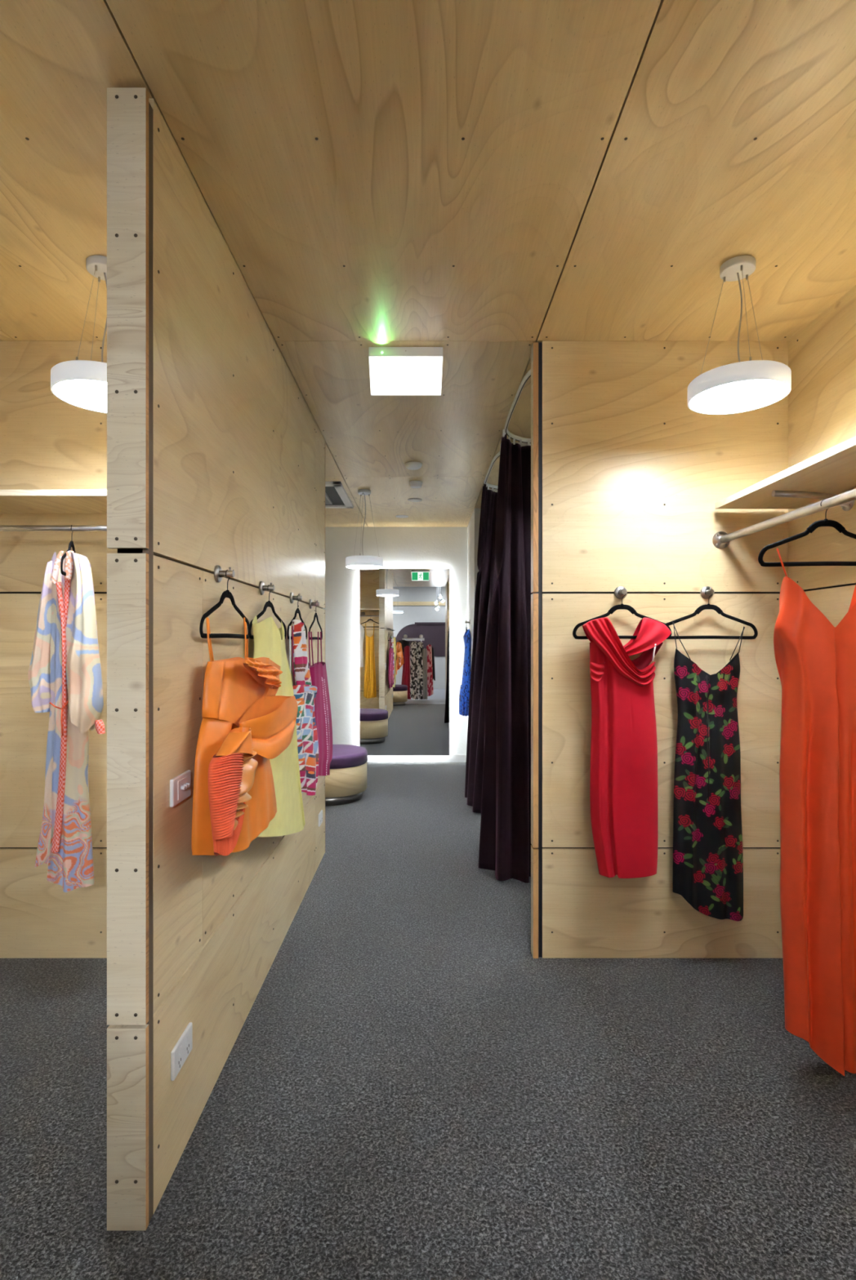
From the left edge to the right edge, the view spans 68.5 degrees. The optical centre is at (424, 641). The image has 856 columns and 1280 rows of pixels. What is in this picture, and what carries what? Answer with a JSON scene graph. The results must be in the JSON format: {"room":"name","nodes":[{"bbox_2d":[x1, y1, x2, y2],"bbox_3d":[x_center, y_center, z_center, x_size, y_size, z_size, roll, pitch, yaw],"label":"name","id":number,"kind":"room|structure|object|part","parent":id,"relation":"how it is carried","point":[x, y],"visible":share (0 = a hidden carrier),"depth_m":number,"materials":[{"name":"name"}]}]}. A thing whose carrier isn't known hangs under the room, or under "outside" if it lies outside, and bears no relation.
{"room":"clothing store","nodes":[
{"label":"clothing store","id":0,"kind":"room"},
{"bbox_2d":[0,341,117,958],"bbox_3d":[-1.646,0.038,2.970,1.708,2.857,0.119,0,0,0],"label":"wall","id":1,"kind":"structure","parent":0,"point":[47,442],"depth_m":2.91,"materials":[{"name":"brown wood"}]},
{"bbox_2d":[0,489,106,513],"bbox_3d":[-1.645,-0.601,2.720,1.701,0.025,0.360,0,0,0],"label":"wall shelf","id":2,"kind":"object","parent":1,"relation":"attached to","point":[11,501],"visible":0.44,"depth_m":2.65,"materials":[{"name":"brown wood"}]},
{"bbox_2d":[116,98,324,1222],"bbox_3d":[-0.741,0.038,2.974,0.097,2.857,2.782,0,0,0],"label":"wall","id":3,"kind":"structure","parent":0,"point":[237,450],"depth_m":1.97,"materials":[{"name":"brown wood"}]},
{"bbox_2d":[0,524,106,531],"bbox_3d":[-1.637,-0.478,2.660,1.690,0.080,0.080,0,0,0],"label":"rail","id":4,"kind":"object","parent":3,"relation":"attached to","point":[2,527],"visible":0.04,"depth_m":2.65,"materials":[{"name":"silver metal"}]},
{"bbox_2d":[60,524,75,576],"bbox_3d":[-1.493,-0.377,2.660,0.013,0.230,0.451,0,0,-20],"label":"clothes hanger","id":5,"kind":"object","parent":4,"relation":"hanging from","point":[71,543],"visible":0.65,"depth_m":2.52,"materials":[{"name":"plastic"}]},
{"bbox_2d":[27,550,105,892],"bbox_3d":[-1.462,0.324,2.575,0.325,1.380,0.149,0,0,20],"label":"robe","id":6,"kind":"object","parent":5,"relation":"hanging from","point":[64,676],"visible":1,"depth_m":2.55,"materials":[{"name":"fabric"}]},
{"bbox_3d":[-1.493,-0.343,2.660,0.013,0.163,0.451,0,0,-20],"label":"hanger frame","id":7,"kind":"part","parent":5,"relation":"part of","materials":[{"name":"black plastic"}]},
{"bbox_2d":[106,87,148,1231],"bbox_3d":[-0.744,0.044,1.573,0.097,2.845,0.019,0,0,0],"label":"wall end panel","id":8,"kind":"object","parent":3,"relation":"attached to","point":[127,108],"depth_m":1.57,"materials":[{"name":"brown wood"}]},
{"bbox_2d":[169,769,191,807],"bbox_3d":[-0.683,0.414,1.775,0.023,0.076,0.132,0,0,0],"label":"light switch","id":9,"kind":"object","parent":3,"relation":"attached to","point":[180,784],"visible":1,"depth_m":1.76,"materials":[{"name":"white plastic"}]},
{"bbox_2d":[170,1022,192,1080],"bbox_3d":[-0.688,1.161,1.785,0.014,0.080,0.138,0,0,0],"label":"power outlet","id":10,"kind":"object","parent":3,"relation":"attached to","point":[183,1047],"visible":1,"depth_m":1.77,"materials":[{"name":"white plastic"}]},
{"bbox_2d":[213,564,234,582],"bbox_3d":[-0.667,-0.225,2.100,0.056,0.058,0.058,0,0,0],"label":"wall hook","id":11,"kind":"object","parent":3,"relation":"attached to","point":[219,573],"visible":1,"depth_m":2.09,"materials":[{"name":"metal"}]},
{"bbox_2d":[199,569,249,639],"bbox_3d":[-0.659,-0.124,2.100,0.013,0.230,0.451,0,0,3],"label":"clothes hanger","id":12,"kind":"object","parent":11,"relation":"hanging from","point":[227,593],"visible":0.91,"depth_m":2.07,"materials":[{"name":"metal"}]},
{"bbox_2d":[191,617,297,855],"bbox_3d":[-0.581,0.305,2.164,0.189,0.783,1.104,0,0,0],"label":"dress","id":13,"kind":"object","parent":12,"relation":"hanging from","point":[244,726],"visible":1,"depth_m":1.91,"materials":[{"name":"orange fabric"}]},
{"bbox_2d":[258,581,274,595],"bbox_3d":[-0.667,-0.225,2.660,0.056,0.058,0.058,0,0,0],"label":"wall hook","id":14,"kind":"object","parent":3,"relation":"attached to","point":[262,588],"visible":1,"depth_m":2.65,"materials":[{"name":"metal"}]},
{"bbox_2d":[249,584,286,639],"bbox_3d":[-0.659,-0.124,2.660,0.013,0.230,0.451,0,0,6],"label":"clothes hanger","id":15,"kind":"object","parent":14,"relation":"hanging from","point":[268,603],"visible":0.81,"depth_m":2.65,"materials":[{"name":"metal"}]},
{"bbox_2d":[252,615,305,836],"bbox_3d":[-0.624,0.408,2.801,0.095,1.017,0.981,0,0,0],"label":"dress","id":16,"kind":"object","parent":15,"relation":"hanging from","point":[268,640],"visible":0.52,"depth_m":2.60,"materials":[{"name":"yellow fabric"}]},
{"bbox_2d":[289,592,302,603],"bbox_3d":[-0.667,-0.225,3.260,0.056,0.058,0.058,0,0,0],"label":"wall hook","id":17,"kind":"object","parent":3,"relation":"attached to","point":[292,597],"visible":1,"depth_m":3.25,"materials":[{"name":"metal"}]},
{"bbox_2d":[286,595,306,639],"bbox_3d":[-0.659,-0.124,3.260,0.013,0.230,0.451,0,0,1],"label":"clothes hanger","id":18,"kind":"object","parent":17,"relation":"hanging from","point":[297,611],"visible":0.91,"depth_m":3.24,"materials":[{"name":"plastic"}]},
{"bbox_2d":[288,619,318,795],"bbox_3d":[-0.620,0.355,3.265,0.080,0.923,0.740,0,0,0],"label":"dress","id":19,"kind":"object","parent":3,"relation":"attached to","point":[304,693],"visible":0.88,"depth_m":3.15,"materials":[{"name":"fabric"}]},
{"bbox_2d":[308,599,319,608],"bbox_3d":[-0.667,-0.225,3.800,0.056,0.058,0.058,0,0,0],"label":"wall hook","id":20,"kind":"object","parent":3,"relation":"attached to","point":[310,603],"visible":1,"depth_m":3.79,"materials":[{"name":"metal"}]},
{"bbox_2d":[308,601,322,639],"bbox_3d":[-0.659,-0.124,3.800,0.013,0.230,0.451,0,0,0],"label":"clothes hanger","id":21,"kind":"object","parent":20,"relation":"hanging from","point":[315,614],"visible":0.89,"depth_m":3.78,"materials":[{"name":"plastic"}]},
{"bbox_2d":[307,631,332,775],"bbox_3d":[-0.618,0.390,3.805,0.079,0.899,0.728,0,0,0],"label":"dress","id":22,"kind":"object","parent":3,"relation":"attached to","point":[317,670],"visible":0.68,"depth_m":3.66,"materials":[{"name":"fabric"}]},
{"bbox_2d":[318,809,322,826],"bbox_3d":[-0.688,1.167,4.150,0.014,0.080,0.120,0,0,0],"label":"power outlet","id":23,"kind":"object","parent":3,"relation":"attached to","point":[320,815],"visible":1,"depth_m":4.12,"materials":[{"name":"white plastic"}]},
{"bbox_2d":[322,527,466,754],"bbox_3d":[-0.250,0.038,7.700,4.700,2.857,0.100,0,0,0],"label":"wall","id":24,"kind":"structure","parent":0,"point":[399,548],"depth_m":7.65,"materials":[{"name":"white paint"}]},
{"bbox_2d":[359,568,448,755],"bbox_3d":[-0.247,0.252,7.625,1.085,2.256,0.049,0,0,0],"label":"wall mirror","id":25,"kind":"object","parent":24,"relation":"attached to","point":[404,613],"visible":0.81,"depth_m":7.60,"materials":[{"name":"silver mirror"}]},
{"bbox_2d":[366,754,466,762],"bbox_3d":[-0.993,1.421,7.644,3.015,0.092,0.012,0,0,0],"label":"baseboard","id":26,"kind":"structure","parent":24,"relation":"attached to","point":[451,757],"depth_m":7.64,"materials":[{"name":"white paint"}]},
{"bbox_2d":[0,0,855,527],"bbox_3d":[-0.250,-1.610,3.420,4.600,0.445,8.560,0,0,0],"label":"ceiling","id":27,"kind":"structure","parent":0,"point":[482,182],"depth_m":1.86,"materials":[{"name":"brown wood"}]},
{"bbox_2d":[50,255,106,413],"bbox_3d":[-1.182,-1.143,2.320,0.342,0.494,0.342,0,0,0],"label":"pendant lamp","id":28,"kind":"object","parent":27,"relation":"hanging from","point":[82,384],"visible":0.62,"depth_m":2.23,"materials":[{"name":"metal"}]},
{"bbox_3d":[-1.182,-0.929,2.320,0.342,0.067,0.342,0,0,0],"label":"lamp shade","id":29,"kind":"part","parent":28,"relation":"part of","materials":[{"name":"white plastic"}]},
{"bbox_2d":[53,379,106,412],"bbox_3d":[-1.182,-0.898,2.320,0.327,0.001,0.327,0,0,0],"label":"diffuser","id":30,"kind":"object","parent":28,"relation":"attached to","point":[86,393],"depth_m":2.28,"materials":[{"name":"white plastic"}]},
{"bbox_2d":[324,481,353,508],"bbox_3d":[-1.220,-1.373,5.950,0.974,0.034,0.974,0,0,0],"label":"air conditioner","id":31,"kind":"object","parent":27,"relation":"attached to","point":[335,495],"visible":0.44,"depth_m":5.99,"materials":[{"name":"white plastic"}]},
{"bbox_2d":[324,492,332,504],"bbox_3d":[-1.220,-1.367,5.950,0.600,0.022,0.600,0,0,0],"label":"grille","id":32,"kind":"object","parent":31,"relation":"attached to","point":[328,499],"depth_m":6.04,"materials":[{"name":"grey metal"}]},
{"bbox_2d":[345,488,382,568],"bbox_3d":[-0.560,-1.036,5.800,0.342,0.708,0.342,0,0,0],"label":"pendant lamp","id":33,"kind":"object","parent":27,"relation":"hanging from","point":[353,562],"visible":1,"depth_m":5.71,"materials":[{"name":"metal"}]},
{"bbox_2d":[346,564,381,568],"bbox_3d":[-0.560,-0.684,5.800,0.327,0.001,0.327,0,0,0],"label":"diffuser","id":34,"kind":"object","parent":33,"relation":"attached to","point":[357,566],"depth_m":5.79,"materials":[{"name":"white plastic"}]},
{"bbox_3d":[-0.560,-0.725,5.800,0.342,0.086,0.342,0,0,0],"label":"lamp shade","id":35,"kind":"part","parent":33,"relation":"part of","materials":[{"name":"white plastic"}]},
{"bbox_2d":[395,515,408,518],"bbox_3d":[-0.256,-1.388,7.000,0.148,0.004,0.148,0,0,0],"label":"recessed light","id":36,"kind":"object","parent":27,"relation":"in","point":[397,516],"visible":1,"depth_m":6.98,"materials":[{"name":"white plastic"}]},
{"bbox_2d":[368,346,442,395],"bbox_3d":[-0.091,-1.282,2.995,0.350,0.215,0.062,0,0,0],"label":"exit sign","id":37,"kind":"object","parent":27,"relation":"attached to","point":[393,371],"visible":1,"depth_m":2.98,"materials":[{"name":"white plastic"}]},
{"bbox_2d":[404,461,422,470],"bbox_3d":[-0.092,-1.371,4.930,0.136,0.038,0.136,0,0,0],"label":"smoke detector","id":38,"kind":"object","parent":27,"relation":"attached to","point":[411,465],"visible":1,"depth_m":4.89,"materials":[{"name":"white plastic"}]},
{"bbox_2d":[407,497,422,502],"bbox_3d":[-0.100,-1.383,6.180,0.140,0.013,0.140,0,0,0],"label":"ceiling sensor","id":39,"kind":"object","parent":27,"relation":"attached to","point":[412,500],"visible":1,"depth_m":6.15,"materials":[{"name":"white plastic"}]},
{"bbox_2d":[408,480,422,488],"bbox_3d":[-0.080,-1.367,5.490,0.112,0.045,0.112,0,0,0],"label":"smoke detector","id":40,"kind":"object","parent":27,"relation":"attached to","point":[413,484],"visible":1,"depth_m":5.45,"materials":[{"name":"white plastic"}]},
{"bbox_2d":[484,451,499,488],"bbox_3d":[1.003,-1.372,5.080,0.995,0.032,1.189,0,0,0],"label":"track","id":41,"kind":"object","parent":27,"relation":"attached to","point":[497,455],"visible":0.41,"depth_m":5.05,"materials":[{"name":"white metal"}]},
{"bbox_2d":[464,480,497,813],"bbox_3d":[0.515,0.042,5.647,0.765,2.814,0.672,0,0,42],"label":"curtain","id":42,"kind":"object","parent":41,"relation":"hanging from","point":[486,578],"visible":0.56,"depth_m":5.54,"materials":[{"name":"fabric"}]},
{"bbox_2d":[503,368,530,443],"bbox_3d":[1.002,-1.372,3.705,0.996,0.032,1.273,0,0,0],"label":"track","id":43,"kind":"object","parent":27,"relation":"attached to","point":[527,375],"visible":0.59,"depth_m":3.72,"materials":[{"name":"white metal"}]},
{"bbox_2d":[478,429,535,883],"bbox_3d":[0.732,0.042,4.083,0.790,2.814,0.423,0,0,-39],"label":"curtain","id":44,"kind":"object","parent":43,"relation":"hanging from","point":[504,837],"visible":0.48,"depth_m":4.00,"materials":[{"name":"fabric"}]},
{"bbox_2d":[687,255,791,414],"bbox_3d":[1.152,-1.143,2.320,0.342,0.494,0.342,0,0,0],"label":"pendant lamp","id":45,"kind":"object","parent":27,"relation":"hanging from","point":[739,387],"visible":1,"depth_m":2.27,"materials":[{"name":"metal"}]},
{"bbox_2d":[688,379,788,413],"bbox_3d":[1.152,-0.898,2.320,0.327,0.001,0.327,0,0,0],"label":"diffuser","id":46,"kind":"object","parent":45,"relation":"attached to","point":[746,395],"depth_m":2.31,"materials":[{"name":"white plastic"}]},
{"bbox_3d":[1.152,-0.929,2.320,0.342,0.067,0.342,0,0,0],"label":"lamp shade","id":47,"kind":"part","parent":45,"relation":"part of","materials":[{"name":"white plastic"}]},
{"bbox_2d":[0,762,855,1279],"bbox_3d":[-0.250,1.492,4.075,4.500,0.050,7.150,0,0,0],"label":"floor","id":48,"kind":"structure","parent":0,"point":[405,1091],"depth_m":1.99,"materials":[{"name":"grey carpet"}]},
{"bbox_2d":[324,744,367,805],"bbox_3d":[-1.150,1.242,5.925,1.206,0.451,0.726,0,0,0],"label":"ottoman","id":49,"kind":"object","parent":48,"relation":"on","point":[346,782],"visible":0.37,"depth_m":5.64,"materials":[{"name":"brown wood"}]},
{"bbox_2d":[329,744,367,768],"bbox_3d":[-1.150,1.073,5.925,1.206,0.114,0.726,0,0,0],"label":"cushion","id":50,"kind":"object","parent":49,"relation":"on","point":[344,756],"depth_m":5.71,"materials":[{"name":"purple fabric"}]},
{"bbox_2d":[466,508,480,729],"bbox_3d":[0.547,0.038,7.110,0.065,2.857,1.080,0,0,0],"label":"wall","id":51,"kind":"structure","parent":0,"point":[473,528],"depth_m":6.84,"materials":[{"name":"white paint"}]},
{"bbox_2d":[499,442,530,452],"bbox_3d":[1.265,0.038,4.425,1.470,2.857,0.050,0,0,0],"label":"wall","id":52,"kind":"structure","parent":0,"point":[523,444],"depth_m":4.40,"materials":[{"name":"white paint"}]},
{"bbox_2d":[542,341,787,958],"bbox_3d":[1.162,0.038,2.955,1.238,2.857,0.089,0,0,0],"label":"wall","id":53,"kind":"structure","parent":0,"point":[633,477],"depth_m":2.91,"materials":[{"name":"brown wood"}]},
{"bbox_2d":[530,342,537,958],"bbox_3d":[0.512,0.043,2.942,0.024,2.849,0.065,0,0,0],"label":"wall edge","id":54,"kind":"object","parent":53,"relation":"attached to","point":[534,349],"depth_m":2.91,"materials":[{"name":"brown wood"}]},
{"bbox_2d":[535,342,542,957],"bbox_3d":[0.534,0.040,2.955,0.020,2.855,0.069,0,0,0],"label":"trim","id":55,"kind":"structure","parent":53,"relation":"attached to","point":[540,344],"depth_m":2.92,"materials":[{"name":"brown wood"}]},
{"bbox_2d":[613,586,626,599],"bbox_3d":[0.904,-0.225,2.885,0.058,0.058,0.056,0,0,0],"label":"wall hook","id":56,"kind":"object","parent":53,"relation":"attached to","point":[622,592],"visible":0.94,"depth_m":2.90,"materials":[{"name":"metal"}]},
{"bbox_2d":[572,588,671,639],"bbox_3d":[0.898,-0.124,2.868,0.451,0.230,0.013,0,0,0],"label":"clothes hanger","id":57,"kind":"object","parent":56,"relation":"hanging from","point":[630,609],"visible":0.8,"depth_m":2.87,"materials":[{"name":"plastic"}]},
{"bbox_3d":[0.898,-0.090,2.868,0.451,0.163,0.013,0,0,0],"label":"hanger frame","id":58,"kind":"part","parent":57,"relation":"part of","materials":[{"name":"black plastic"}]},
{"bbox_2d":[582,617,671,878],"bbox_3d":[0.909,0.474,2.819,0.407,1.166,0.097,0,0,-4],"label":"dress","id":59,"kind":"object","parent":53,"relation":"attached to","point":[624,782],"visible":1,"depth_m":2.81,"materials":[{"name":"red fabric"}]},
{"bbox_2d":[589,662,604,681],"bbox_3d":[0.773,0.135,2.819,0.069,0.087,0.036,0,0,0],"label":"drape","id":60,"kind":"object","parent":59,"relation":"hanging from","point":[597,669],"depth_m":2.81,"materials":[{"name":"red fabric"}]},
{"bbox_2d":[582,617,655,687],"bbox_3d":[0.867,0.048,2.811,0.324,0.313,0.079,0,0,0],"label":"drape","id":61,"kind":"object","parent":59,"relation":"hanging from","point":[611,665],"depth_m":2.81,"materials":[{"name":"red fabric"}]},
{"bbox_2d":[622,617,671,656],"bbox_3d":[0.996,-0.019,2.838,0.231,0.177,0.064,0,0,0],"label":"drape","id":62,"kind":"object","parent":59,"relation":"hanging from","point":[651,633],"depth_m":2.82,"materials":[{"name":"red fabric"}]},
{"bbox_2d":[699,586,714,599],"bbox_3d":[1.302,-0.225,2.885,0.058,0.058,0.056,0,0,0],"label":"wall hook","id":63,"kind":"object","parent":53,"relation":"attached to","point":[708,592],"visible":0.97,"depth_m":2.90,"materials":[{"name":"metal"}]},
{"bbox_2d":[664,588,757,639],"bbox_3d":[1.292,-0.124,2.867,0.451,0.230,0.013,0,0,-1],"label":"clothes hanger","id":64,"kind":"object","parent":63,"relation":"hanging from","point":[717,609],"visible":0.94,"depth_m":2.86,"materials":[{"name":"plastic"}]},
{"bbox_2d":[671,621,744,921],"bbox_3d":[1.279,0.583,2.837,0.329,1.344,0.058,0,0,0],"label":"dress","id":65,"kind":"object","parent":64,"relation":"hanging from","point":[708,851],"visible":1,"depth_m":2.82,"materials":[{"name":"black fabric"}]},
{"bbox_3d":[1.292,-0.090,2.867,0.451,0.163,0.013,0,0,-1],"label":"hanger frame","id":66,"kind":"part","parent":64,"relation":"part of","materials":[{"name":"black plastic"}]},
{"bbox_2d":[711,488,855,548],"bbox_3d":[1.369,-0.468,1.693,0.080,0.080,2.440,0,0,0],"label":"rail","id":67,"kind":"object","parent":53,"relation":"attached to","point":[720,540],"visible":1,"depth_m":2.37,"materials":[{"name":"silver metal"}]},
{"bbox_2d":[757,498,855,566],"bbox_3d":[1.369,-0.371,2.150,0.451,0.230,0.013,0,0,3],"label":"clothes hanger","id":68,"kind":"object","parent":67,"relation":"hanging from","point":[824,522],"visible":0.91,"depth_m":2.15,"materials":[{"name":"plastic"}]},
{"bbox_3d":[1.369,-0.337,2.150,0.451,0.163,0.013,0,0,3],"label":"hanger frame","id":69,"kind":"part","parent":68,"relation":"part of","materials":[{"name":"black plastic"}]},
{"bbox_2d":[773,548,855,1075],"bbox_3d":[1.352,0.560,2.108,0.345,1.744,0.157,0,0,0],"label":"dress","id":70,"kind":"object","parent":68,"relation":"hanging from","point":[815,659],"visible":1,"depth_m":2.07,"materials":[{"name":"orange fabric"}]},
{"bbox_2d":[787,285,855,626],"bbox_3d":[1.730,0.038,1.732,0.102,2.857,2.563,0,0,0],"label":"wall","id":71,"kind":"structure","parent":0,"point":[821,356],"depth_m":2.64,"materials":[{"name":"brown wood"}]},
{"bbox_2d":[715,435,855,509],"bbox_3d":[1.498,-0.615,1.664,0.363,0.027,2.388,0,0,0],"label":"wall shelf","id":72,"kind":"object","parent":71,"relation":"attached to","point":[832,470],"visible":1,"depth_m":2.40,"materials":[{"name":"brown wood"}]},
{"bbox_2d":[771,490,854,511],"bbox_3d":[1.532,-0.559,2.500,0.298,0.080,0.080,0,0,0],"label":"shelf bracket","id":73,"kind":"object","parent":71,"relation":"attached to","point":[846,506],"visible":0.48,"depth_m":2.49,"materials":[{"name":"silver metal"}]},
{"bbox_3d":[0.475,-0.117,7.220,0.013,0.230,0.451,0,0,0],"label":"clothes hanger","id":74,"kind":"object","parent":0,"visible":0},
{"bbox_2d":[458,629,471,715],"bbox_3d":[0.458,0.347,7.150,0.145,0.967,0.360,0,0,0],"label":"dress","id":75,"kind":"object","parent":74,"relation":"hanging from","point":[464,697],"visible":0.85,"depth_m":7.03,"materials":[{"name":"blue fabric"}]}
]}

